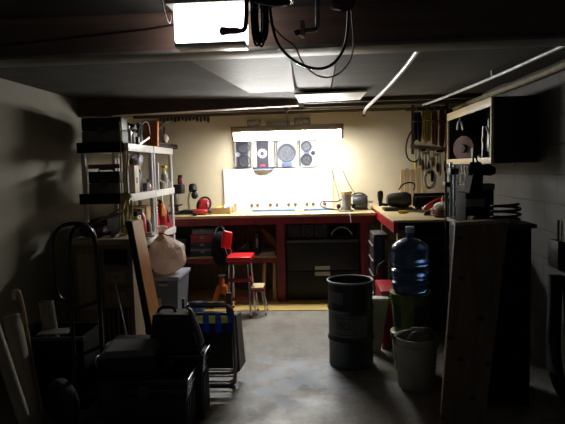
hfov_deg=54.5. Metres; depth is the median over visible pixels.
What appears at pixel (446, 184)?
clamp
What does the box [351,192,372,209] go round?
motor
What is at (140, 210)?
bottle
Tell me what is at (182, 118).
rack
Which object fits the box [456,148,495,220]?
press
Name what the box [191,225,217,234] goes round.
storage box
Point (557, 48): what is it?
conduit pipe
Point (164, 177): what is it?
spray bottle
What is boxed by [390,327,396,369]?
pail
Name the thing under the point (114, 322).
grille
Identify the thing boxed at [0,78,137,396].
wall
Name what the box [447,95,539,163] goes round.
upper cabinet
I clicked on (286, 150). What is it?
subwoofer
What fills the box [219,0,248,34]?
hook
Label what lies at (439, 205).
rag
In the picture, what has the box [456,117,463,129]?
hook
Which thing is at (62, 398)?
hand truck
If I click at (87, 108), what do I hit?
ceiling beam
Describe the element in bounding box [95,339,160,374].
case
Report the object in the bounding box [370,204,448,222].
countertop
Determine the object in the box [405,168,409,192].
wooden form
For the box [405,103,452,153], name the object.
rack
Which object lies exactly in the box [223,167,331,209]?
backboard
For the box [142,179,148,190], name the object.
pail
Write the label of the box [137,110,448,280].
wall
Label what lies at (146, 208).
carton
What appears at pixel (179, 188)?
press
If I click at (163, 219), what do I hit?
fire extinguisher
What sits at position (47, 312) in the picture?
paper roll
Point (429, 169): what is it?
coil
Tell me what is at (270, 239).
board
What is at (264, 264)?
wood offcut
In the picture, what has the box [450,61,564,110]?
pipe
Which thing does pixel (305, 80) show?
ceiling panel
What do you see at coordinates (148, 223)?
bottle
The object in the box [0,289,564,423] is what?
floor
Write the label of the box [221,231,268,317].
step stool
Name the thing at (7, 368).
cardboard tube
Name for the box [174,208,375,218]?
countertop
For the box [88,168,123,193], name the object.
case
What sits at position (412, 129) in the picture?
cord
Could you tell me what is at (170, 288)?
storage tote
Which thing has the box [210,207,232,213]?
tray
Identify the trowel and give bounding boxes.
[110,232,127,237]
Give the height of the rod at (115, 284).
0.626 m
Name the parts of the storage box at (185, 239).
lid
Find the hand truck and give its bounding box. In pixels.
[45,221,103,423]
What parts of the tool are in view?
handle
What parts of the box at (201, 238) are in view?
lid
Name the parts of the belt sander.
knob, cord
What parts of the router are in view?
cord, motor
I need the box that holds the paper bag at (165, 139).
[162,134,168,142]
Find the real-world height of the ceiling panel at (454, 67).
0.018 m
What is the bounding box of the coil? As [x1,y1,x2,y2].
[423,148,436,188]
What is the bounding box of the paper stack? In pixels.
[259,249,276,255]
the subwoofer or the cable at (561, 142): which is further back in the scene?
the subwoofer
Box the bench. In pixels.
[370,204,448,279]
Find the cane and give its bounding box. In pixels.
[12,289,43,413]
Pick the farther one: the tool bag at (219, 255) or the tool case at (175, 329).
the tool bag at (219, 255)
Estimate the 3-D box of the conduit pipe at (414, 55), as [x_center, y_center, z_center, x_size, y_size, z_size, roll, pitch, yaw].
[0.782,-0.944,4.177,0.082,0.124,3.601,-1,5,3]
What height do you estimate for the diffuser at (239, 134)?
0.088 m
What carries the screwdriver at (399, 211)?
on the bench
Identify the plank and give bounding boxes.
[125,219,158,334]
[439,218,508,423]
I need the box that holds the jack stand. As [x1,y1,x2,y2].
[210,274,232,308]
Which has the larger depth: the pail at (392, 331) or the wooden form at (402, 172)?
the wooden form at (402, 172)
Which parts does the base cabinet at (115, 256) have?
door panel, door, drawer, drawer panel, drawer, drawer panel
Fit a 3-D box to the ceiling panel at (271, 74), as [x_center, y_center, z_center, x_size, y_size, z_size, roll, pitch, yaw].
[-0.245,-0.949,3.705,0.660,0.020,2.000,-1,5,3]
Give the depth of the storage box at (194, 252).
6.18 m
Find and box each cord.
[119,122,133,232]
[405,129,418,162]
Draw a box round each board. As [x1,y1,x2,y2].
[148,162,158,189]
[261,227,276,251]
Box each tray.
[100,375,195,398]
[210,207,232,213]
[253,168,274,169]
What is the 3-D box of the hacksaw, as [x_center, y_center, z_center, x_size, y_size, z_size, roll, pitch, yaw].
[-1.276,-0.723,5.040,0.030,0.243,0.398,-1,5,3]
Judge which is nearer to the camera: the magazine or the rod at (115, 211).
the magazine
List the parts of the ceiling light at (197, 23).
mounting plate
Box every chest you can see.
[99,365,195,423]
[160,344,209,418]
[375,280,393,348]
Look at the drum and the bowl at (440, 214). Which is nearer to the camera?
the drum
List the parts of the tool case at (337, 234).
handle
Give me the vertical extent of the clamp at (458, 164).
0.192 m
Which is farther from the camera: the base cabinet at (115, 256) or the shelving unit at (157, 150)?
the shelving unit at (157, 150)
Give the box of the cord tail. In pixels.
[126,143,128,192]
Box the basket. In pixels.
[430,208,444,217]
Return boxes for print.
[337,322,350,330]
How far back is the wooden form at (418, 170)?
6.33 m
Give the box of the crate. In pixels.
[5,322,104,409]
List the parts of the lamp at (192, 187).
arm, lamp shade, knob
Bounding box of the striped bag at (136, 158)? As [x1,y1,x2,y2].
[129,153,143,165]
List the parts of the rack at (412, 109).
cord coil, cord coil, rail, tool rail, cord coil, cord coil, cord coil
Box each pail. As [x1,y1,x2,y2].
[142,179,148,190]
[390,289,431,331]
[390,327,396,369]
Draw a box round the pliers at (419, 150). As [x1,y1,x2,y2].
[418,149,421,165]
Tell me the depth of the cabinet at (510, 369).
3.32 m
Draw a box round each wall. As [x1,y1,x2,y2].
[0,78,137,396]
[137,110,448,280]
[453,59,564,374]
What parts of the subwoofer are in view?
panel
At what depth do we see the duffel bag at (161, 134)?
5.70 m
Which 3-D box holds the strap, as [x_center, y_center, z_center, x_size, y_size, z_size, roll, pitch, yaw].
[0.117,-0.025,6.447,0.954,0.026,0.058,-1,5,3]
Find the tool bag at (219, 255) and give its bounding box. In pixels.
[211,226,230,265]
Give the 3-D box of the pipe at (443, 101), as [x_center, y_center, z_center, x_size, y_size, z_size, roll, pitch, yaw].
[1.090,-1.141,5.746,1.725,0.045,0.050,-1,5,3]
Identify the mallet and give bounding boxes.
[436,149,442,175]
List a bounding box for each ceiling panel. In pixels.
[190,57,294,92]
[291,55,336,89]
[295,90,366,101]
[331,47,564,88]
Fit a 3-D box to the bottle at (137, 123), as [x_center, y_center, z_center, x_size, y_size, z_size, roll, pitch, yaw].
[-1.362,-0.735,5.201,0.066,0.223,0.065,-1,5,3]
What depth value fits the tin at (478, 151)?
4.76 m
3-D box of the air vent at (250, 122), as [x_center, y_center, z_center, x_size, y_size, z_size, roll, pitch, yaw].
[-0.344,-1.066,6.604,0.167,0.096,0.021,-1,5,3]
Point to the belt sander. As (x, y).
(398, 201)
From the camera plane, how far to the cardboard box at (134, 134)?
4.89 m
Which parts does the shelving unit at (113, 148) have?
post, post, post, shelf, shelf, hose coil, shelf, post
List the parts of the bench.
rail, leg, leg, rail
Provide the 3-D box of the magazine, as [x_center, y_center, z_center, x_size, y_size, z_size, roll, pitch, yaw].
[-1.467,0.770,3.537,0.190,0.010,0.125,-2,5,-4]
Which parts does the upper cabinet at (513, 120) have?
saw blade, panel, rail, rail, panel, panel, panel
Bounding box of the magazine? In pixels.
[36,327,69,335]
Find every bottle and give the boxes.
[133,211,139,219]
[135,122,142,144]
[137,208,146,231]
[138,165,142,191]
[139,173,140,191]
[146,219,151,231]
[161,165,167,187]
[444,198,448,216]
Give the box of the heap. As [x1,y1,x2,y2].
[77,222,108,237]
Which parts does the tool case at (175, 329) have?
handle, plate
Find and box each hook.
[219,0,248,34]
[294,0,319,37]
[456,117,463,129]
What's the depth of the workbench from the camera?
6.12 m
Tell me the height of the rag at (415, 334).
0.178 m
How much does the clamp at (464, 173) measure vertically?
0.180 m
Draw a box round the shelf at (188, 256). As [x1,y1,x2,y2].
[186,249,276,258]
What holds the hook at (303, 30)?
hanging from the ceiling
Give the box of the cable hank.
[250,2,268,47]
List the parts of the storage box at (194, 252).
lid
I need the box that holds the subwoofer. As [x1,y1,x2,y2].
[276,139,296,166]
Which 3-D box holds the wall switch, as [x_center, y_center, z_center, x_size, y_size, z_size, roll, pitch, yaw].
[1.826,0.213,3.614,0.045,0.324,0.244,-1,5,3]
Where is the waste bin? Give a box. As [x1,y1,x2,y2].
[373,296,388,351]
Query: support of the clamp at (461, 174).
hanging from the rack at (447, 165)
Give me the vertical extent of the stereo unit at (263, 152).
0.346 m
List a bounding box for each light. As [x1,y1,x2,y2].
[166,0,249,52]
[230,107,343,140]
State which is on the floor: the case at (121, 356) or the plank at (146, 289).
the plank at (146, 289)
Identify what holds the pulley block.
hanging from the ceiling
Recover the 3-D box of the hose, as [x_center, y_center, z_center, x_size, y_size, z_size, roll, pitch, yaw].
[1.750,0.809,3.354,0.119,0.743,0.751,-1,5,10]
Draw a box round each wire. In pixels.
[0,24,173,45]
[162,0,171,23]
[259,6,353,77]
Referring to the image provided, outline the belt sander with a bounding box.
[377,182,415,210]
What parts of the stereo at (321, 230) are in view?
dial panel, dial panel, dial panel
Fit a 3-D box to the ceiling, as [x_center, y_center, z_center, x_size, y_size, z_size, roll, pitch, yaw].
[-0.131,-0.892,2.471,3.975,0.140,8.450,-1,5,3]
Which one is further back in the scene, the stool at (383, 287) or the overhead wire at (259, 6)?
the stool at (383, 287)
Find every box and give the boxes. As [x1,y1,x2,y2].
[88,164,122,168]
[128,165,139,192]
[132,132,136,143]
[167,215,172,228]
[170,235,190,255]
[190,231,219,242]
[190,242,210,248]
[190,248,211,255]
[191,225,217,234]
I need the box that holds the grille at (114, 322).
[106,308,131,342]
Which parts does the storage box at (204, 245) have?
lid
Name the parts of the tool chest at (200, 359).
lid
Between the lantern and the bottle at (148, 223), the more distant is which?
the lantern
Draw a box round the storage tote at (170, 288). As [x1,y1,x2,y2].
[153,267,190,308]
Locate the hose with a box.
[546,274,564,403]
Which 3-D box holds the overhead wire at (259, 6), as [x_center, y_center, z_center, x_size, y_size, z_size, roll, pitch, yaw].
[0.072,-0.605,1.674,0.289,0.392,0.005,-1,5,3]
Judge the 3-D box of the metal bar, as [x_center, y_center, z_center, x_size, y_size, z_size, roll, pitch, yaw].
[1.705,-0.580,4.661,0.030,0.298,0.050,-1,5,3]
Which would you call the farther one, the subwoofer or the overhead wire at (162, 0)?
the subwoofer
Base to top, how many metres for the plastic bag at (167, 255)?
0.455 m
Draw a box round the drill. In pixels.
[192,209,211,215]
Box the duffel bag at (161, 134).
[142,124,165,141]
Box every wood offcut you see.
[262,263,265,299]
[273,263,276,299]
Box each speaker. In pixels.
[234,141,250,167]
[299,140,315,166]
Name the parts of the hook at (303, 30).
rod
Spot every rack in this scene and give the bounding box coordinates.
[159,117,208,122]
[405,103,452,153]
[446,164,490,166]
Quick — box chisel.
[414,148,416,168]
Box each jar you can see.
[127,125,132,143]
[177,175,182,183]
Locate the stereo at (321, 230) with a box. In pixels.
[286,223,328,238]
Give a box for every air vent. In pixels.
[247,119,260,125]
[294,117,309,124]
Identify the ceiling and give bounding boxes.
[0,0,503,118]
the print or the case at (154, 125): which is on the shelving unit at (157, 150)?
the case at (154, 125)
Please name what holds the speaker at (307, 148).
attached to the wall at (371, 155)
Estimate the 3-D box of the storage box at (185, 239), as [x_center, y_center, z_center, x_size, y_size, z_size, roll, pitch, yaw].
[-1.216,0.391,6.383,0.270,0.202,0.359,-1,5,3]
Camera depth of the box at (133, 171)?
4.76 m
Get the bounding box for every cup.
[234,203,240,212]
[467,216,475,219]
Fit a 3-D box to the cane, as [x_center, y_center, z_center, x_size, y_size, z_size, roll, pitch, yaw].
[-1.579,0.865,3.415,0.193,0.779,0.034,0,5,20]
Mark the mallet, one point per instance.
(441, 150)
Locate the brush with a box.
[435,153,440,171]
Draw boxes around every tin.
[159,180,163,188]
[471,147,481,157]
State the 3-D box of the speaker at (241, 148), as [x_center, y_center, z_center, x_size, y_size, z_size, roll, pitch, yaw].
[-0.482,-0.695,6.622,0.192,0.325,0.065,-1,5,3]
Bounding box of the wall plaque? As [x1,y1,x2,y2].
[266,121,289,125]
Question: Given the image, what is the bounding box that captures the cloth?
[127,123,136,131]
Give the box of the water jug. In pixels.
[391,226,429,293]
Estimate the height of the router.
0.235 m
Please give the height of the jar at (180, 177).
0.108 m
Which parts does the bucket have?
handle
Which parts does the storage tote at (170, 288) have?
lid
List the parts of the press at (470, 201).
cord, motor arm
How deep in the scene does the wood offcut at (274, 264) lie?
6.16 m
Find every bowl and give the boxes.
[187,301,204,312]
[432,211,444,217]
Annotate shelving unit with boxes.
[76,141,156,334]
[116,146,175,238]
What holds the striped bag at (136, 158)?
on the tin
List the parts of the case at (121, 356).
lid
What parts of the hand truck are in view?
frame, toe plate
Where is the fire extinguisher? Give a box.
[157,199,168,229]
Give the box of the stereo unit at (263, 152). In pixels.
[252,140,274,169]
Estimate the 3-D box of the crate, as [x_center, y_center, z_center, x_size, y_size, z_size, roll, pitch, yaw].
[-1.476,1.007,3.632,0.510,0.475,0.355,-1,5,3]
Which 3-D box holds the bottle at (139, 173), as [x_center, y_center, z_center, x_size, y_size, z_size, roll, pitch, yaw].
[-1.308,-0.288,4.939,0.064,0.223,0.063,-1,5,3]
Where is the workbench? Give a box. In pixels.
[174,208,375,300]
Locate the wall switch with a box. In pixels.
[548,220,564,269]
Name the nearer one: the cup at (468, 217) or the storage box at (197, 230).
the cup at (468, 217)
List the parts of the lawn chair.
armrest, frame, seat frame, leg frame, armrest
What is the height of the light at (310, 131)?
0.360 m
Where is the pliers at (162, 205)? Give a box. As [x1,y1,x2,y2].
[161,195,164,215]
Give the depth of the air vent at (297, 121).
6.56 m
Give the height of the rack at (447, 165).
0.030 m
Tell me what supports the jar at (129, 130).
on the shelving unit at (113, 148)
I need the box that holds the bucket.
[394,327,438,391]
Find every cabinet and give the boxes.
[71,235,144,344]
[286,234,359,299]
[446,217,536,406]
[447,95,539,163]
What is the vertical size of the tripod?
0.053 m
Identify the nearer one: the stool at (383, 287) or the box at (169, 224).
the stool at (383, 287)
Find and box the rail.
[240,202,328,210]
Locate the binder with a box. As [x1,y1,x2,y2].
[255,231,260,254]
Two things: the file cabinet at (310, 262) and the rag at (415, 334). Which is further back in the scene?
the file cabinet at (310, 262)
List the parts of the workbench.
shelf rail, panel, rail, post, post, post, post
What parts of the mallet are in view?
handle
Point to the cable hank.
(260, 36)
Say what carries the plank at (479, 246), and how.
on the floor
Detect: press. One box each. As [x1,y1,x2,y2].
[168,184,184,214]
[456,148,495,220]
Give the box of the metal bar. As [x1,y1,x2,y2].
[481,126,485,157]
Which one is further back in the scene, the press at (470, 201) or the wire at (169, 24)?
the press at (470, 201)
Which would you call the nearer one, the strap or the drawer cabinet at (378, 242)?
the drawer cabinet at (378, 242)
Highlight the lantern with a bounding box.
[196,196,211,213]
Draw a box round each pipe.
[304,98,470,107]
[362,52,419,116]
[422,46,564,105]
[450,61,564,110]
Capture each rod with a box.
[97,207,121,221]
[115,284,126,334]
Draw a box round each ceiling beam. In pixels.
[0,0,564,67]
[77,99,298,117]
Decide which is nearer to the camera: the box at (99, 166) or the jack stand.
the box at (99, 166)
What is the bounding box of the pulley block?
[330,0,355,11]
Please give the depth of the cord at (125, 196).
4.52 m
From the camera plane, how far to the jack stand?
5.90 m
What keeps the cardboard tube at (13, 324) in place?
on the floor
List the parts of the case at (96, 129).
handle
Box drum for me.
[327,274,373,370]
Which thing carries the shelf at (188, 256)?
attached to the workbench
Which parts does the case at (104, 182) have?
handle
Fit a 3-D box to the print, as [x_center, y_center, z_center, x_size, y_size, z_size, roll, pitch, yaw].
[0.446,0.836,4.000,0.104,0.052,0.010,1,5,25]
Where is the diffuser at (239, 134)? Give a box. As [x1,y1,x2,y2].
[234,129,340,140]
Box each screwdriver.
[398,210,421,213]
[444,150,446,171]
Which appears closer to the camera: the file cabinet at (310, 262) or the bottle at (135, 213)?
the bottle at (135, 213)
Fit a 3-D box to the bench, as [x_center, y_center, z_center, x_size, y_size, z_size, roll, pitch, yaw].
[1.492,0.490,5.655,0.960,1.020,1.945,-1,5,3]
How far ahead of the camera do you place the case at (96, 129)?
4.55 m
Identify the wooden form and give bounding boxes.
[400,169,404,191]
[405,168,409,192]
[410,169,415,204]
[416,167,421,192]
[422,171,426,192]
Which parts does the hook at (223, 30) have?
rod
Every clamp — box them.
[443,172,449,329]
[448,162,457,284]
[457,164,458,185]
[459,164,462,184]
[462,164,465,184]
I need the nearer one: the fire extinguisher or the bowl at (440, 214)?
the bowl at (440, 214)
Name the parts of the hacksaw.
frame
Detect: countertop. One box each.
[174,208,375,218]
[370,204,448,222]
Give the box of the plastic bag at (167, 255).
[149,225,185,273]
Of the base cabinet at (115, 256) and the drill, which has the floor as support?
the base cabinet at (115, 256)
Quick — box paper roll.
[38,300,59,336]
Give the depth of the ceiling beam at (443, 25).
2.28 m
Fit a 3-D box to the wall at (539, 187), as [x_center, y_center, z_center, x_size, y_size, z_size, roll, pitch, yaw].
[1.831,0.173,2.444,0.100,2.160,8.250,-1,5,3]
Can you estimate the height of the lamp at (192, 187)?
0.358 m
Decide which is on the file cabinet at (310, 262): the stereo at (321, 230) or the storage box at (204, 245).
the stereo at (321, 230)
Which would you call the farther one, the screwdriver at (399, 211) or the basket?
the screwdriver at (399, 211)
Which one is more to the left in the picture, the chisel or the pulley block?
the pulley block
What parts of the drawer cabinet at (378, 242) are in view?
handle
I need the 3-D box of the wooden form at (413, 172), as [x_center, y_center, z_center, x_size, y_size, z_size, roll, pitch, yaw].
[1.516,-0.289,6.365,0.057,0.415,0.050,-1,5,3]
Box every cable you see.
[269,7,349,69]
[490,203,521,220]
[513,142,564,165]
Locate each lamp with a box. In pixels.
[180,183,197,214]
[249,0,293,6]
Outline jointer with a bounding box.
[413,192,455,209]
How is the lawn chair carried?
on the floor
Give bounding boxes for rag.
[406,327,434,341]
[433,202,444,209]
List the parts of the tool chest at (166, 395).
lid, handle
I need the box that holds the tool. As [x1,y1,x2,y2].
[418,195,444,212]
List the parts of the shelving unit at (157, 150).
post, shelf, post, shelf, shelf, post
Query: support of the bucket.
on the floor
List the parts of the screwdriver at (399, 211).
handle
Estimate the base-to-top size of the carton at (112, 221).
0.220 m
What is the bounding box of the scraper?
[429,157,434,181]
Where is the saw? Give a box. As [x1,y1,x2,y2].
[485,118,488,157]
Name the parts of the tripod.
leg, leg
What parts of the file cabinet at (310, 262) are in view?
drawer, drawer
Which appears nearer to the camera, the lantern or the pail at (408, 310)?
the pail at (408, 310)
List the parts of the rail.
rail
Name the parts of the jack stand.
leg, leg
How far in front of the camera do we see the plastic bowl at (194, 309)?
5.70 m
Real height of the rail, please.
0.088 m
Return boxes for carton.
[90,213,131,234]
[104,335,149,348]
[124,205,150,221]
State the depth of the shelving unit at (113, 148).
4.58 m
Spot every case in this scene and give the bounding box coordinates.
[81,115,127,142]
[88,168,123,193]
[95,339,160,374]
[143,121,158,146]
[150,305,204,351]
[330,226,357,237]
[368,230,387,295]
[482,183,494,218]
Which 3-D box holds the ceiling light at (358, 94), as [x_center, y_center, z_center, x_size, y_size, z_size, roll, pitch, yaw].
[0.428,-1.050,4.998,0.610,0.040,0.730,-1,5,3]
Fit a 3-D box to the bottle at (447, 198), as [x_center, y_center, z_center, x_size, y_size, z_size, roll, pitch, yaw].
[1.443,-0.036,4.777,0.068,0.174,0.067,-1,5,3]
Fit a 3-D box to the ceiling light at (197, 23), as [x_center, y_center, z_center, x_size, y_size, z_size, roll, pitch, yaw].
[-0.289,-0.749,2.221,0.325,0.177,0.150,-1,5,3]
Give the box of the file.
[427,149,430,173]
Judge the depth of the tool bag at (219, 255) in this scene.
5.91 m
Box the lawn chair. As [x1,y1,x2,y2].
[182,292,245,385]
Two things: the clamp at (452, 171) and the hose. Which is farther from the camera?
the clamp at (452, 171)
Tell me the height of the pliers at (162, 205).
0.205 m
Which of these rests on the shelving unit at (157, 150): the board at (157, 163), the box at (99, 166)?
the board at (157, 163)
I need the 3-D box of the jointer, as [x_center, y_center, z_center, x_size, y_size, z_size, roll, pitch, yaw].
[1.560,-0.109,5.649,0.410,0.170,0.160,-1,5,3]
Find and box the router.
[320,190,355,211]
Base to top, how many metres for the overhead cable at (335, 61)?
0.370 m
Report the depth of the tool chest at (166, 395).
3.05 m
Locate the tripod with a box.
[159,142,178,148]
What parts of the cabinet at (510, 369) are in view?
leg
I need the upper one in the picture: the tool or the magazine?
the tool
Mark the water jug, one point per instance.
(410, 257)
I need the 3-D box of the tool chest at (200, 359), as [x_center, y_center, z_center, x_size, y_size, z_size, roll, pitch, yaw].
[-0.667,1.033,3.378,0.426,0.423,0.217,-1,5,3]
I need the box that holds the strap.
[252,208,332,211]
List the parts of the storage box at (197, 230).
lid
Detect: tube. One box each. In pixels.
[0,325,32,423]
[2,313,42,423]
[295,209,306,211]
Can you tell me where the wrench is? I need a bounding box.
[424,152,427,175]
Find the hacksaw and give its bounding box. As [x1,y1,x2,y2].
[135,121,150,144]

